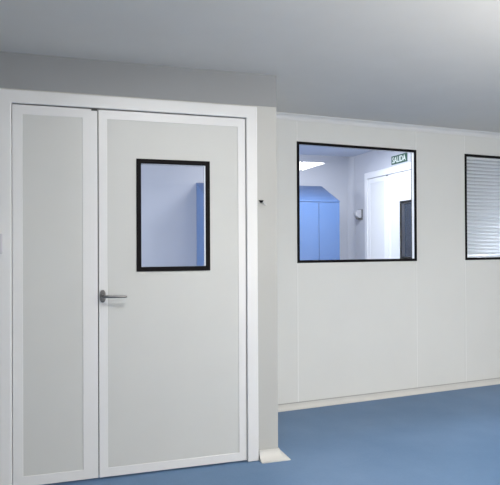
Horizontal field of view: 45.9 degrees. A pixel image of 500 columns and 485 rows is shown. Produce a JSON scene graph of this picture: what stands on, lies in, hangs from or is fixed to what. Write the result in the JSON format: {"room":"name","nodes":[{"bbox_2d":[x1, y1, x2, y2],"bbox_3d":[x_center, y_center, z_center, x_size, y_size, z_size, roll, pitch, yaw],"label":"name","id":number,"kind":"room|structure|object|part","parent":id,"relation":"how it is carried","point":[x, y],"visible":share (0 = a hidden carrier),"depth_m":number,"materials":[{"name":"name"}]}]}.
{"room":"clean room","nodes":[
{"label":"clean room","id":0,"kind":"room"},
{"bbox_2d":[0,88,277,449],"bbox_3d":[-1.594,0.155,3.154,3.675,2.378,0.080,0,0,-18],"label":"wall","id":1,"kind":"structure","parent":0,"point":[266,116],"depth_m":3.65,"materials":[{"name":"white paint"}]},
{"bbox_2d":[0,234,1,253],"bbox_3d":[-1.373,0.008,3.163,0.083,0.110,0.040,0,0,-18],"label":"box","id":2,"kind":"object","parent":1,"relation":"attached to","point":[0,234],"visible":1,"depth_m":3.16,"materials":[{"name":"grey plastic"}]},
{"bbox_2d":[0,89,258,484],"bbox_3d":[-0.654,0.253,3.411,1.471,2.176,0.123,0,0,-18],"label":"door","id":3,"kind":"structure","parent":1,"relation":"in","point":[111,364],"depth_m":3.38,"materials":[{"name":"white metal"}]},
{"bbox_3d":[-1.098,0.287,3.292,0.316,1.980,0.038,0,0,-18],"label":"panel","id":4,"kind":"part","parent":3,"relation":"part of","materials":[{"name":"white metal"}]},
{"bbox_3d":[-0.768,0.304,3.338,0.140,0.019,0.053,0,0,-18],"label":"handle lever","id":5,"kind":"part","parent":3,"relation":"part of","materials":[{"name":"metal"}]},
{"bbox_3d":[-0.448,0.288,3.499,0.778,1.985,0.038,0,0,-18],"label":"panel","id":6,"kind":"part","parent":3,"relation":"part of","materials":[{"name":"white metal"}]},
{"bbox_3d":[-0.449,-0.159,3.480,0.437,0.655,0.007,0,0,-18],"label":"glazing frame","id":7,"kind":"part","parent":3,"relation":"part of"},
{"bbox_2d":[0,51,276,106],"bbox_3d":[-1.586,-0.937,3.121,3.675,0.196,0.004,0,0,-18],"label":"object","id":8,"kind":"structure","parent":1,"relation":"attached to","point":[17,70],"depth_m":3.41,"materials":[{"name":"grey paint"}]},
{"bbox_2d":[141,155,347,266],"bbox_3d":[-1.518,0.155,6.484,5.840,2.420,0.080,0,0,-18],"label":"wall","id":9,"kind":"structure","parent":0,"point":[168,193],"depth_m":6.67,"materials":[{"name":"white paint"}]},
{"bbox_2d":[347,156,354,258],"bbox_3d":[1.254,0.146,7.288,0.070,2.420,0.070,0,0,-18],"label":"trim","id":10,"kind":"structure","parent":9,"relation":"attached to","point":[350,160],"depth_m":7.31,"materials":[{"name":"white paint"}]},
{"bbox_2d":[0,0,499,132],"bbox_3d":[1.282,-1.111,1.238,8.160,0.100,8.124,0,0,-18],"label":"ceiling","id":11,"kind":"structure","parent":0,"point":[435,63],"depth_m":3.10,"materials":[{"name":"paint"}]},
{"bbox_2d":[42,384,499,484],"bbox_3d":[1.016,1.374,2.096,8.160,0.100,9.960,0,0,-18],"label":"floor","id":12,"kind":"structure","parent":0,"point":[451,437],"depth_m":3.84,"materials":[{"name":"blue plastic"}]},
{"bbox_2d":[196,183,203,265],"bbox_3d":[-0.285,0.337,6.566,0.520,2.044,0.500,0,0,-18],"label":"locker","id":13,"kind":"object","parent":12,"relation":"on","point":[199,186],"visible":0.05,"depth_m":6.58,"materials":[{"name":"blue metal"}]},
{"bbox_2d":[300,186,339,259],"bbox_3d":[0.709,0.334,6.882,0.520,2.044,0.500,0,0,-18],"label":"locker","id":14,"kind":"object","parent":12,"relation":"on","point":[319,209],"visible":0.27,"depth_m":6.67,"materials":[{"name":"blue metal"}]},
{"bbox_3d":[0.655,0.406,6.622,0.254,1.719,0.019,0,0,-18],"label":"door","id":15,"kind":"part","parent":14,"relation":"part of","materials":[{"name":"blue metal"}]},
{"bbox_3d":[0.903,0.405,6.701,0.254,1.719,0.019,0,0,-18],"label":"door","id":16,"kind":"part","parent":14,"relation":"part of","materials":[{"name":"blue metal"}]},
{"bbox_2d":[299,145,372,156],"bbox_3d":[-0.017,-1.100,5.319,8.000,0.060,3.070,0,0,-18],"label":"ceiling","id":17,"kind":"structure","parent":0,"point":[303,150],"depth_m":6.90,"materials":[{"name":"white paint"}]},
{"bbox_2d":[355,150,410,258],"bbox_3d":[1.601,0.139,6.445,0.080,2.420,2.046,0,0,-18],"label":"wall partition","id":18,"kind":"structure","parent":0,"point":[374,160],"depth_m":7.07,"materials":[{"name":"white paint"}]},
{"bbox_2d":[353,209,362,219],"bbox_3d":[1.299,-0.337,7.117,0.085,0.125,0.100,0,0,-18],"label":"wall box","id":19,"kind":"object","parent":18,"relation":"attached to","point":[358,214],"visible":1,"depth_m":7.08,"materials":[{"name":"grey plastic"}]},
{"bbox_2d":[364,162,411,258],"bbox_3d":[1.599,0.261,6.322,0.123,2.176,1.471,0,0,-18],"label":"door","id":20,"kind":"structure","parent":18,"relation":"in","point":[387,190],"depth_m":6.56,"materials":[{"name":"white paint"}]},
{"bbox_3d":[1.480,0.297,6.766,0.038,1.980,0.316,0,0,-18],"label":"panel","id":21,"kind":"part","parent":20,"relation":"part of","materials":[{"name":"white laminate"}]},
{"bbox_3d":[1.687,0.294,6.116,0.038,1.985,0.778,0,0,-18],"label":"panel","id":22,"kind":"part","parent":20,"relation":"part of","materials":[{"name":"white laminate"}]},
{"bbox_3d":[1.666,-0.134,6.107,0.007,0.618,0.416,0,0,-18],"label":"glazing frame","id":23,"kind":"part","parent":20,"relation":"part of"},
{"bbox_2d":[391,153,406,164],"bbox_3d":[1.595,-0.894,6.307,0.010,0.091,0.304,0,0,-18],"label":"exit sign","id":24,"kind":"object","parent":18,"relation":"attached to","point":[400,158],"visible":0.96,"depth_m":6.29,"materials":[{"name":"green plastic"}]},
{"bbox_2d":[276,119,499,403],"bbox_3d":[1.907,0.102,5.449,4.470,2.478,0.045,0,0,-23],"label":"wall","id":25,"kind":"structure","parent":0,"point":[356,330],"depth_m":5.14,"materials":[{"name":"white paint"}]},
{"bbox_2d":[297,263,298,401],"bbox_3d":[0.388,0.732,4.774,0.008,1.126,0.001,0,0,-23],"label":"joint","id":26,"kind":"object","parent":25,"relation":"attached to","point":[297,263],"visible":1,"depth_m":4.77,"materials":[{"name":"white"}]},
{"bbox_2d":[297,141,416,262],"bbox_3d":[0.922,-0.328,5.034,1.195,0.987,0.052,0,0,-23],"label":"window","id":27,"kind":"structure","parent":25,"relation":"in","point":[413,152],"depth_m":5.09,"materials":[{"name":"black metal"},{"name":"dark rubber"}]},
{"bbox_2d":[276,112,499,137],"bbox_3d":[1.887,-1.015,5.402,4.344,0.044,0.044,0,0,-23],"label":"crown molding","id":28,"kind":"structure","parent":25,"relation":"attached to","point":[279,115],"depth_m":5.09,"materials":[{"name":"white metal"}]},
{"bbox_2d":[278,378,497,404],"bbox_3d":[1.922,1.289,5.419,4.470,0.007,0.003,0,0,-23],"label":"sealant line","id":29,"kind":"structure","parent":25,"relation":"attached to","point":[491,378],"depth_m":5.09,"materials":[{"name":"white plastic"}]},
{"bbox_2d":[278,378,499,411],"bbox_3d":[1.894,1.317,5.397,4.344,0.049,0.022,0,0,-23],"label":"baseboard","id":30,"kind":"structure","parent":25,"relation":"attached to","point":[360,398],"depth_m":5.09,"materials":[{"name":"plastic"}]},
{"bbox_2d":[416,261,417,386],"bbox_3d":[1.484,0.729,5.239,0.008,1.126,0.001,0,0,-23],"label":"joint","id":31,"kind":"object","parent":25,"relation":"attached to","point":[416,261],"visible":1,"depth_m":5.24,"materials":[{"name":"white"}]},
{"bbox_2d":[464,154,499,259],"bbox_3d":[2.531,-0.330,5.717,1.195,0.985,0.052,0,0,-23],"label":"window","id":32,"kind":"structure","parent":25,"relation":"in","point":[465,155],"depth_m":5.47,"materials":[{"name":"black metal"}]},
{"bbox_2d":[467,157,499,257],"bbox_3d":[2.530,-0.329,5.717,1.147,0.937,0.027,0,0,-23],"label":"blind","id":33,"kind":"object","parent":32,"relation":"attached to","point":[469,159],"visible":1,"depth_m":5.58,"materials":[{"name":"grey plastic"}]},
{"bbox_3d":[2.533,0.133,5.715,1.147,0.012,0.018,0,0,-23],"label":"rail","id":34,"kind":"part","parent":33,"relation":"part of","materials":[{"name":"white metal"}]},
{"bbox_3d":[-0.025,0.103,4.150,0.080,2.478,0.866,0,0,-18],"label":"wall","id":35,"kind":"structure","parent":0,"visible":0},
{"bbox_2d":[259,448,290,463],"bbox_3d":[0.020,1.312,4.045,0.185,0.060,0.936,0,0,-18],"label":"baseboard","id":36,"kind":"structure","parent":35,"relation":"attached to","point":[269,455],"depth_m":3.63,"materials":[{"name":"plastic"}]}
]}

